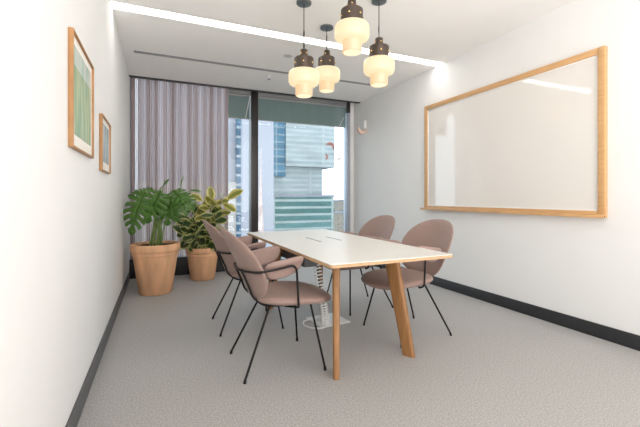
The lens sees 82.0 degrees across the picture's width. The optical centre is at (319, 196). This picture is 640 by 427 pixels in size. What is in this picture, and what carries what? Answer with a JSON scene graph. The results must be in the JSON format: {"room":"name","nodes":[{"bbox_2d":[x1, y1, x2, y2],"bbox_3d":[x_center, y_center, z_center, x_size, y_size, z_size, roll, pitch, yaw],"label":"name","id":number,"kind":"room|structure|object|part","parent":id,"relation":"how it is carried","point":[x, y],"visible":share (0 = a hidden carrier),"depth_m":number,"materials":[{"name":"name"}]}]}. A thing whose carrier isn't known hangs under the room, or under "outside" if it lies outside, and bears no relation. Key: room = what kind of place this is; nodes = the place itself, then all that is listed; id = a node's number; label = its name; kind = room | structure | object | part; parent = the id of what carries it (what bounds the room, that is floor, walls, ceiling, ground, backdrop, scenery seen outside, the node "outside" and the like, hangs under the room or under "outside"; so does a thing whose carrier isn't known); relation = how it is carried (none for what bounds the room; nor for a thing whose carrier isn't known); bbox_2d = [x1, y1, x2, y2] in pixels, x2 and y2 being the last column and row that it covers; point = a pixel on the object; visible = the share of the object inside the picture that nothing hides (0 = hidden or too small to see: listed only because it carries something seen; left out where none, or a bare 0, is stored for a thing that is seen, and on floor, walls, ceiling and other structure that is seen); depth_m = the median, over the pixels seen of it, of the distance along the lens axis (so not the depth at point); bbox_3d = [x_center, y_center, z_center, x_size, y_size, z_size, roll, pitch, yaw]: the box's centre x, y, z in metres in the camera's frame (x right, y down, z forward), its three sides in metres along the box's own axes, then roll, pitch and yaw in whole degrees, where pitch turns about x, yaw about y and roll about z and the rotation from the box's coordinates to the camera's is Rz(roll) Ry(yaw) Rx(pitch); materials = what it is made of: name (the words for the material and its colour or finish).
{"room":"meeting room","nodes":[
{"label":"meeting room","id":0,"kind":"room"},
{"bbox_2d":[0,0,129,426],"bbox_3d":[-1.550,-0.415,2.444,0.100,3.150,6.720,0,0,-24],"label":"wall","id":1,"kind":"structure","parent":0,"point":[65,237],"depth_m":1.48,"materials":[{"name":"paint"}]},
{"bbox_2d":[68,27,93,158],"bbox_3d":[-1.287,-0.517,1.997,0.023,0.560,0.590,0,0,-24],"label":"framed painting","id":2,"kind":"object","parent":1,"relation":"attached to","point":[80,67],"visible":1,"depth_m":1.92,"materials":[{"name":"brown wood"}]},
{"bbox_2d":[65,272,129,426],"bbox_3d":[-1.415,1.103,2.274,0.012,0.115,6.300,0,0,-24],"label":"baseboard","id":3,"kind":"structure","parent":1,"relation":"attached to","point":[76,412],"depth_m":2.32,"materials":[{"name":"black"}]},
{"bbox_2d":[99,113,110,173],"bbox_3d":[-1.653,-0.393,2.836,0.023,0.405,0.480,0,0,-24],"label":"framed painting","id":4,"kind":"object","parent":1,"relation":"attached to","point":[104,125],"visible":1,"depth_m":2.77,"materials":[{"name":"brown wood"}]},
{"bbox_2d":[129,256,224,278],"bbox_3d":[-1.927,1.029,5.632,1.755,0.262,0.175,0,0,-24],"label":"trim","id":5,"kind":"structure","parent":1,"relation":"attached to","point":[182,268],"depth_m":5.48,"materials":[{"name":"black"}]},
{"bbox_2d":[130,240,179,295],"bbox_3d":[-1.998,0.860,4.474,0.564,0.600,0.564,0,0,-24],"label":"pot","id":6,"kind":"object","parent":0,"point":[154,262],"depth_m":4.29,"materials":[{"name":"ceramic"}]},
{"bbox_2d":[130,77,353,259],"bbox_3d":[-1.097,-0.390,6.181,3.715,3.100,0.190,0,0,-24],"label":"window","id":7,"kind":"structure","parent":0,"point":[253,122],"depth_m":6.19,"materials":[{"name":"brown metal"}]},
{"bbox_2d":[228,89,249,119],"bbox_3d":[-1.339,-1.548,6.058,0.383,0.515,0.048,0,0,-24],"label":"roller blind","id":8,"kind":"object","parent":7,"relation":"attached to","point":[238,100],"visible":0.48,"depth_m":6.06,"materials":[{"name":"green fabric"}]},
{"bbox_2d":[258,92,346,127],"bbox_3d":[-0.284,-1.548,6.518,1.681,0.515,0.048,0,0,-24],"label":"roller blind","id":9,"kind":"object","parent":7,"relation":"attached to","point":[271,107],"visible":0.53,"depth_m":6.50,"materials":[{"name":"green fabric"}]},
{"bbox_2d":[326,142,334,149],"bbox_3d":[0.192,-0.937,6.756,0.174,0.144,0.004,0,0,-24],"label":"window sticker","id":10,"kind":"object","parent":7,"relation":"attached to","point":[328,143],"visible":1,"depth_m":6.76,"materials":[{"name":"red"}]},
{"bbox_2d":[110,0,575,101],"bbox_3d":[0.199,-1.850,3.206,3.715,0.280,6.720,0,0,-24],"label":"ceiling","id":11,"kind":"structure","parent":0,"point":[442,31],"depth_m":3.92,"materials":[{"name":"paint"}]},
{"bbox_2d":[134,50,288,73],"bbox_3d":[-1.306,-1.734,4.700,1.905,0.053,0.077,0,0,-24],"label":"ceiling vent","id":12,"kind":"object","parent":11,"relation":"in","point":[190,59],"depth_m":4.67,"materials":[{"name":"grey metal"}]},
{"bbox_2d":[129,75,359,102],"bbox_3d":[-0.982,-1.844,5.918,3.715,0.292,0.035,0,0,-24],"label":"trim","id":13,"kind":"structure","parent":11,"relation":"attached to","point":[129,75],"depth_m":5.73,"materials":[{"name":"black metal"}]},
{"bbox_2d":[133,77,357,103],"bbox_3d":[-1.005,-1.716,5.970,3.705,0.017,0.030,0,0,-24],"label":"track","id":14,"kind":"object","parent":11,"relation":"attached to","point":[133,77],"visible":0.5,"depth_m":5.79,"materials":[{"name":"black metal"}]},
{"bbox_2d":[131,77,227,259],"bbox_3d":[-2.064,-0.405,5.509,1.365,2.594,0.035,0,0,-24],"label":"sheer curtain","id":15,"kind":"object","parent":14,"relation":"hanging from","point":[205,101],"visible":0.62,"depth_m":5.48,"materials":[{"name":"grey fabric"}]},
{"bbox_2d":[111,1,441,66],"bbox_3d":[-0.155,-1.745,4.018,3.713,0.070,0.150,0,0,-24],"label":"ceiling light","id":16,"kind":"object","parent":11,"relation":"attached to","point":[115,5],"visible":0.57,"depth_m":3.77,"materials":[{"name":"white plastic"}]},
{"bbox_2d":[282,54,293,57],"bbox_3d":[-0.388,-1.708,4.463,0.140,0.004,0.140,0,0,-24],"label":"ceiling speaker","id":17,"kind":"object","parent":11,"relation":"attached to","point":[283,55],"visible":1,"depth_m":4.45,"materials":[{"name":"paint"}]},
{"bbox_2d":[289,0,318,97],"bbox_3d":[-0.141,-1.296,3.227,0.270,0.828,0.270,0,0,-24],"label":"pendant lamp","id":18,"kind":"object","parent":11,"relation":"hanging from","point":[303,77],"visible":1,"depth_m":3.15,"materials":[{"name":"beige glass"}]},
{"bbox_3d":[-0.141,-1.042,3.227,0.270,0.135,0.270,0,0,-24],"label":"glass","id":19,"kind":"part","parent":18,"relation":"part of","materials":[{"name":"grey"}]},
{"bbox_3d":[-0.141,-0.932,3.227,0.156,0.095,0.156,0,0,-24],"label":"glass","id":20,"kind":"part","parent":18,"relation":"part of","materials":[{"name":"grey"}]},
{"bbox_3d":[-0.141,-0.883,3.227,0.132,0.003,0.132,0,0,-24],"label":"glass","id":21,"kind":"part","parent":18,"relation":"part of","materials":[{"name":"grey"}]},
{"bbox_3d":[-0.141,-1.489,3.229,0.016,0.398,0.010,0,0,-24],"label":"cord","id":22,"kind":"part","parent":18,"relation":"part of","materials":[{"name":"black metal"}]},
{"bbox_2d":[315,24,339,92],"bbox_3d":[0.068,-1.386,3.701,0.270,0.648,0.270,0,0,-45],"label":"pendant lamp","id":23,"kind":"object","parent":11,"relation":"hanging from","point":[329,75],"visible":0.95,"depth_m":3.63,"materials":[{"name":"beige glass"}]},
{"bbox_3d":[0.068,-1.113,3.701,0.156,0.095,0.156,0,0,-45],"label":"glass","id":24,"kind":"part","parent":23,"relation":"part of","materials":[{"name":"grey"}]},
{"bbox_3d":[0.068,-1.063,3.701,0.132,0.003,0.132,0,0,-45],"label":"glass","id":25,"kind":"part","parent":23,"relation":"part of","materials":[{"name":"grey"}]},
{"bbox_3d":[0.068,-1.222,3.701,0.270,0.135,0.270,0,0,-45],"label":"glass","id":26,"kind":"part","parent":23,"relation":"part of","materials":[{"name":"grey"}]},
{"bbox_2d":[335,0,368,55],"bbox_3d":[0.248,-1.417,2.857,0.270,0.599,0.270,0,0,24],"label":"pendant lamp","id":27,"kind":"object","parent":11,"relation":"hanging from","point":[352,30],"visible":1,"depth_m":2.78,"materials":[{"name":"beige glass"}]},
{"bbox_3d":[0.248,-1.119,2.857,0.132,0.003,0.132,0,0,24],"label":"glass","id":28,"kind":"part","parent":27,"relation":"part of","materials":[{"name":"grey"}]},
{"bbox_3d":[0.248,-1.276,2.857,0.270,0.135,0.270,0,0,24],"label":"glass","id":29,"kind":"part","parent":27,"relation":"part of","materials":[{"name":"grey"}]},
{"bbox_3d":[0.248,-1.167,2.857,0.156,0.095,0.156,0,0,24],"label":"glass","id":30,"kind":"part","parent":27,"relation":"part of","materials":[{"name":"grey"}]},
{"bbox_2d":[339,80,370,85],"bbox_3d":[0.534,-1.734,5.502,0.543,0.053,0.074,0,0,-24],"label":"ceiling vent","id":31,"kind":"object","parent":11,"relation":"in","point":[339,80],"depth_m":5.50,"materials":[{"name":"grey metal"}]},
{"bbox_2d":[363,0,394,87],"bbox_3d":[0.512,-1.339,3.194,0.270,0.742,0.270,0,0,3],"label":"pendant lamp","id":32,"kind":"object","parent":11,"relation":"hanging from","point":[379,65],"visible":1,"depth_m":3.12,"materials":[{"name":"beige glass"}]},
{"bbox_3d":[0.512,-1.127,3.194,0.270,0.135,0.270,0,0,3],"label":"glass","id":33,"kind":"part","parent":32,"relation":"part of","materials":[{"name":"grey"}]},
{"bbox_3d":[0.512,-1.018,3.194,0.156,0.095,0.156,0,0,3],"label":"glass","id":34,"kind":"part","parent":32,"relation":"part of","materials":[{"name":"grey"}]},
{"bbox_3d":[0.512,-0.970,3.194,0.132,0.003,0.132,0,0,3],"label":"glass","id":35,"kind":"part","parent":32,"relation":"part of","materials":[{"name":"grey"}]},
{"bbox_2d":[77,266,639,426],"bbox_3d":[0.199,1.210,3.206,3.915,0.100,6.720,0,0,-24],"label":"floor","id":36,"kind":"structure","parent":0,"point":[165,362],"depth_m":2.52,"materials":[{"name":"grey carpet"}]},
{"bbox_2d":[123,176,200,295],"bbox_3d":[-1.865,0.452,4.423,0.869,1.416,0.644,0,0,5],"label":"monstera","id":37,"kind":"object","parent":36,"relation":"on","point":[154,262],"visible":1,"depth_m":4.30,"materials":[{"name":"plant"}]},
{"bbox_3d":[-1.931,0.252,4.457,0.266,0.670,0.084,0,0,-24],"label":"stem","id":38,"kind":"part","parent":37,"relation":"part of","materials":[{"name":"green plant"}]},
{"bbox_3d":[-1.881,0.282,4.429,0.184,0.609,0.075,0,0,-24],"label":"stem","id":39,"kind":"part","parent":37,"relation":"part of","materials":[{"name":"green plant"}]},
{"bbox_3d":[-1.812,0.272,4.504,0.265,0.630,0.020,0,0,-16],"label":"stem","id":40,"kind":"part","parent":37,"relation":"part of","materials":[{"name":"green plant"}]},
{"bbox_3d":[-1.857,0.322,4.407,0.164,0.530,0.147,0,0,-24],"label":"stem","id":41,"kind":"part","parent":37,"relation":"part of","materials":[{"name":"green plant"}]},
{"bbox_3d":[-1.813,0.255,4.429,0.442,0.668,0.189,0,0,-24],"label":"stem","id":42,"kind":"part","parent":37,"relation":"part of","materials":[{"name":"green plant"}]},
{"bbox_2d":[172,186,242,280],"bbox_3d":[-1.594,0.504,5.174,0.912,1.312,0.598,0,0,19],"label":"rubber plant","id":43,"kind":"object","parent":36,"relation":"on","point":[198,245],"visible":0.86,"depth_m":5.09,"materials":[{"name":"plant"}]},
{"bbox_3d":[-1.667,0.932,5.229,0.464,0.455,0.464,0,0,-24],"label":"pot","id":44,"kind":"part","parent":43,"relation":"part of","materials":[{"name":"ceramic"}]},
{"bbox_2d":[203,220,287,336],"bbox_3d":[-0.675,0.682,3.387,0.771,0.959,0.629,0,0,-24],"label":"chair","id":45,"kind":"object","parent":36,"relation":"on","point":[226,259],"visible":0.57,"depth_m":3.16,"materials":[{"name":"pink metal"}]},
{"bbox_3d":[-0.911,0.448,3.284,0.256,0.492,0.610,0,0,-24],"label":"backrest","id":46,"kind":"part","parent":45,"relation":"part of","materials":[{"name":"fabric"}]},
{"bbox_3d":[-0.910,0.937,3.486,0.235,0.429,0.016,0,0,7],"label":"leg","id":47,"kind":"part","parent":45,"relation":"part of","materials":[{"name":"black metal"}]},
{"bbox_3d":[-0.763,0.937,3.148,0.016,0.429,0.235,0,0,36],"label":"leg","id":48,"kind":"part","parent":45,"relation":"part of","materials":[{"name":"black metal"}]},
{"bbox_3d":[-0.768,0.584,3.347,0.365,0.304,0.629,0,0,-24],"label":"arm frame","id":49,"kind":"part","parent":45,"relation":"part of","materials":[{"name":"black metal"}]},
{"bbox_3d":[-0.796,0.457,3.617,0.264,0.146,0.076,0,0,-24],"label":"armrest","id":50,"kind":"part","parent":45,"relation":"part of","materials":[{"name":"fabric"}]},
{"bbox_3d":[-0.589,0.457,3.142,0.264,0.146,0.076,0,0,-24],"label":"armrest","id":51,"kind":"part","parent":45,"relation":"part of","materials":[{"name":"fabric"}]},
{"bbox_3d":[-0.581,0.694,3.429,0.564,0.093,0.559,0,0,-24],"label":"seat","id":52,"kind":"part","parent":45,"relation":"part of","materials":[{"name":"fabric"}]},
{"bbox_3d":[-0.377,0.937,3.278,0.142,0.426,0.015,0,0,37],"label":"leg","id":53,"kind":"part","parent":45,"relation":"part of","materials":[{"name":"black metal"}]},
{"bbox_2d":[219,227,330,383],"bbox_3d":[-0.315,0.682,2.612,0.771,0.959,0.629,0,0,-24],"label":"chair","id":54,"kind":"object","parent":36,"relation":"on","point":[249,263],"visible":1,"depth_m":2.40,"materials":[{"name":"fabric"}]},
{"bbox_3d":[-0.550,0.448,2.509,0.256,0.492,0.610,0,0,-24],"label":"backrest","id":55,"kind":"part","parent":54,"relation":"part of","materials":[{"name":"fabric"}]},
{"bbox_3d":[-0.549,0.937,2.711,0.235,0.429,0.016,0,0,7],"label":"leg","id":56,"kind":"part","parent":54,"relation":"part of","materials":[{"name":"black metal"}]},
{"bbox_3d":[-0.402,0.937,2.372,0.016,0.429,0.235,0,0,36],"label":"leg","id":57,"kind":"part","parent":54,"relation":"part of","materials":[{"name":"black metal"}]},
{"bbox_3d":[-0.435,0.457,2.842,0.264,0.146,0.076,0,0,-24],"label":"armrest","id":58,"kind":"part","parent":54,"relation":"part of","materials":[{"name":"fabric"}]},
{"bbox_3d":[-0.408,0.584,2.571,0.365,0.304,0.629,0,0,-24],"label":"arm frame","id":59,"kind":"part","parent":54,"relation":"part of","materials":[{"name":"black metal"}]},
{"bbox_3d":[-0.228,0.457,2.367,0.264,0.146,0.076,0,0,-24],"label":"armrest","id":60,"kind":"part","parent":54,"relation":"part of","materials":[{"name":"fabric"}]},
{"bbox_3d":[-0.220,0.694,2.653,0.564,0.093,0.559,0,0,-24],"label":"seat","id":61,"kind":"part","parent":54,"relation":"part of","materials":[{"name":"fabric"}]},
{"bbox_3d":[-0.192,0.937,2.905,0.015,0.426,0.142,0,0,6],"label":"leg","id":62,"kind":"part","parent":54,"relation":"part of","materials":[{"name":"black metal"}]},
{"bbox_3d":[-0.016,0.937,2.502,0.142,0.426,0.015,0,0,37],"label":"leg","id":63,"kind":"part","parent":54,"relation":"part of","materials":[{"name":"black metal"}]},
{"bbox_2d":[302,263,350,328],"bbox_3d":[0.028,0.797,3.422,0.428,0.728,0.326,0,0,-30],"label":"spine","id":64,"kind":"object","parent":36,"relation":"on","point":[325,319],"visible":0.64,"depth_m":3.34,"materials":[{"name":"white plastic"}]},
{"bbox_3d":[0.075,1.155,3.458,0.310,0.008,0.310,0,0,-30],"label":"floor plate","id":65,"kind":"part","parent":64,"relation":"part of","materials":[{"name":"white plastic"}]},
{"bbox_2d":[247,229,452,379],"bbox_3d":[0.047,0.770,3.228,0.940,0.779,2.117,0,0,-24],"label":"meeting table","id":66,"kind":"object","parent":36,"relation":"on","point":[335,250],"visible":0.84,"depth_m":2.68,"materials":[{"name":"white laminate"}]},
{"bbox_3d":[-0.468,0.783,3.771,0.261,0.753,0.056,0,0,39],"label":"leg","id":67,"kind":"part","parent":66,"relation":"part of","materials":[{"name":"brown wood"}]},
{"bbox_2d":[281,249,316,266],"bbox_3d":[-0.246,0.508,3.596,0.120,0.204,0.830,0,0,-24],"label":"cable tray","id":68,"kind":"object","parent":66,"relation":"on","point":[306,263],"depth_m":3.37,"materials":[{"name":"black metal"}]},
{"bbox_3d":[0.008,0.783,4.066,0.056,0.753,0.258,0,0,2],"label":"leg","id":69,"kind":"part","parent":66,"relation":"part of","materials":[{"name":"white plastic"}]},
{"bbox_3d":[0.037,0.382,3.332,0.210,0.001,0.346,0,0,-24],"label":"lid","id":70,"kind":"part","parent":66,"relation":"part of","materials":[{"name":"white laminate"}]},
{"bbox_3d":[0.110,0.783,2.461,0.056,0.753,0.265,0,0,1],"label":"leg","id":71,"kind":"part","parent":66,"relation":"part of","materials":[{"name":"brown wood"}]},
{"bbox_3d":[0.588,0.783,2.741,0.256,0.753,0.056,0,0,38],"label":"leg","id":72,"kind":"part","parent":66,"relation":"part of","materials":[{"name":"brown wood"}]},
{"bbox_2d":[324,215,394,315],"bbox_3d":[0.414,0.682,3.954,0.771,0.959,0.629,0,0,-25],"label":"chair","id":73,"kind":"object","parent":36,"relation":"on","point":[379,227],"visible":0.27,"depth_m":4.04,"materials":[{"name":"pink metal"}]},
{"bbox_3d":[0.320,0.457,4.196,0.264,0.146,0.076,0,0,-25],"label":"armrest","id":74,"kind":"part","parent":73,"relation":"part of","materials":[{"name":"fabric"}]},
{"bbox_3d":[0.320,0.694,3.910,0.564,0.093,0.559,0,0,-25],"label":"seat","id":75,"kind":"part","parent":73,"relation":"part of","materials":[{"name":"fabric"}]},
{"bbox_3d":[0.300,0.937,3.658,0.015,0.426,0.142,0,0,5],"label":"leg","id":76,"kind":"part","parent":73,"relation":"part of","materials":[{"name":"black metal"}]},
{"bbox_3d":[0.541,0.457,3.728,0.264,0.146,0.076,0,0,-25],"label":"armrest","id":77,"kind":"part","parent":73,"relation":"part of","materials":[{"name":"fabric"}]},
{"bbox_3d":[0.646,0.448,4.064,0.256,0.492,0.610,0,0,-25],"label":"backrest","id":78,"kind":"part","parent":73,"relation":"part of","materials":[{"name":"fabric"}]},
{"bbox_3d":[0.651,0.937,3.862,0.235,0.429,0.016,0,0,5],"label":"leg","id":79,"kind":"part","parent":73,"relation":"part of","materials":[{"name":"black metal"}]},
{"bbox_2d":[361,219,453,347],"bbox_3d":[0.749,0.682,3.184,0.771,0.959,0.629,0,0,-25],"label":"chair","id":80,"kind":"object","parent":36,"relation":"on","point":[434,234],"visible":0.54,"depth_m":3.18,"materials":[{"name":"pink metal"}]},
{"bbox_3d":[0.449,0.937,3.288,0.142,0.426,0.015,0,0,36],"label":"leg","id":81,"kind":"part","parent":80,"relation":"part of","materials":[{"name":"black metal"}]},
{"bbox_3d":[0.658,0.457,3.427,0.264,0.146,0.076,0,0,-25],"label":"armrest","id":82,"kind":"part","parent":80,"relation":"part of","materials":[{"name":"fabric"}]},
{"bbox_3d":[0.655,0.694,3.141,0.564,0.093,0.559,0,0,-25],"label":"seat","id":83,"kind":"part","parent":80,"relation":"part of","materials":[{"name":"fabric"}]},
{"bbox_3d":[0.841,0.584,3.226,0.365,0.304,0.629,0,0,-25],"label":"arm frame","id":84,"kind":"part","parent":80,"relation":"part of","materials":[{"name":"black metal"}]},
{"bbox_3d":[0.832,0.937,3.425,0.016,0.429,0.235,0,0,35],"label":"leg","id":85,"kind":"part","parent":80,"relation":"part of","materials":[{"name":"black metal"}]},
{"bbox_3d":[0.983,0.448,3.291,0.256,0.492,0.610,0,0,-25],"label":"backrest","id":86,"kind":"part","parent":80,"relation":"part of","materials":[{"name":"fabric"}]},
{"bbox_3d":[0.874,0.457,2.957,0.264,0.146,0.076,0,0,-25],"label":"armrest","id":87,"kind":"part","parent":80,"relation":"part of","materials":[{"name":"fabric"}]},
{"bbox_3d":[0.986,0.937,3.090,0.235,0.429,0.016,0,0,5],"label":"leg","id":88,"kind":"part","parent":80,"relation":"part of","materials":[{"name":"black metal"}]},
{"bbox_2d":[354,0,639,335],"bbox_3d":[1.948,-0.415,3.968,0.100,3.150,6.720,0,0,-24],"label":"wall","id":89,"kind":"structure","parent":0,"point":[588,269],"depth_m":3.56,"materials":[{"name":"paint"}]},
{"bbox_2d":[357,120,366,134],"bbox_3d":[0.730,-1.217,6.426,0.174,0.245,0.060,0,0,-24],"label":"wall hook","id":90,"kind":"object","parent":89,"relation":"attached to","point":[359,130],"visible":1,"depth_m":6.42,"materials":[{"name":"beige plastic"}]},
{"bbox_3d":[0.784,-1.270,6.450,0.049,0.140,0.060,0,0,-24],"label":"plate","id":91,"kind":"part","parent":90,"relation":"part of","materials":[{"name":"white plastic"}]},
{"bbox_2d":[375,264,639,350],"bbox_3d":[1.976,1.103,3.762,0.012,0.115,6.320,0,0,-24],"label":"baseboard","id":92,"kind":"structure","parent":89,"relation":"attached to","point":[610,334],"depth_m":3.42,"materials":[{"name":"black"}]},
{"bbox_2d":[420,45,606,217],"bbox_3d":[1.843,-0.525,3.975,0.084,1.390,2.247,0,0,-24],"label":"whiteboard","id":93,"kind":"object","parent":89,"relation":"attached to","point":[533,142],"visible":1,"depth_m":3.59,"materials":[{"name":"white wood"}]},
{"label":"outside","id":94,"kind":"structure","parent":0,"visible":0},
{"bbox_3d":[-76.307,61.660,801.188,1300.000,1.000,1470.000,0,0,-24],"label":"ground","id":95,"kind":"structure","parent":94,"visible":0},
{"bbox_2d":[153,81,240,240],"bbox_3d":[-43.552,1.160,123.645,30.900,120.000,22.500,0,0,-24],"label":"residential tower","id":96,"kind":"structure","parent":95,"relation":"on","point":[234,125],"depth_m":118.87,"materials":[{"name":"white concrete"}]},
{"bbox_2d":[241,119,273,247],"bbox_3d":[-10.472,5.660,61.538,5.350,111.000,1.300,0,0,-24],"label":"concrete tower","id":97,"kind":"structure","parent":95,"relation":"on","point":[265,128],"depth_m":61.28,"materials":[{"name":"white concrete"}]},
{"bbox_2d":[258,151,263,241],"bbox_3d":[-9.486,26.910,58.586,1.600,68.500,1.600,0,0,-24],"label":"pointed tower","id":98,"kind":"structure","parent":95,"relation":"on","point":[260,204],"depth_m":58.30,"materials":[{"name":"white"}]},
{"bbox_2d":[274,122,334,258],"bbox_3d":[-15.311,-8.840,194.030,36.900,140.000,32.000,0,0,-24],"label":"office tower","id":99,"kind":"structure","parent":95,"relation":"on","point":[300,150],"depth_m":181.52,"materials":[{"name":"glass"}]},
{"bbox_2d":[334,212,343,231],"bbox_3d":[12.505,35.913,261.774,12.811,50.494,10.600,0,0,-24],"label":"building","id":100,"kind":"structure","parent":95,"relation":"on","point":[338,216],"depth_m":256.49,"materials":[{"name":"beige concrete"}]},
{"bbox_2d":[334,200,343,211],"bbox_3d":[23.664,32.511,404.071,12.096,57.297,10.600,0,0,-24],"label":"building","id":101,"kind":"structure","parent":95,"relation":"on","point":[339,204],"depth_m":398.91,"materials":[{"name":"beige concrete"}]}
]}

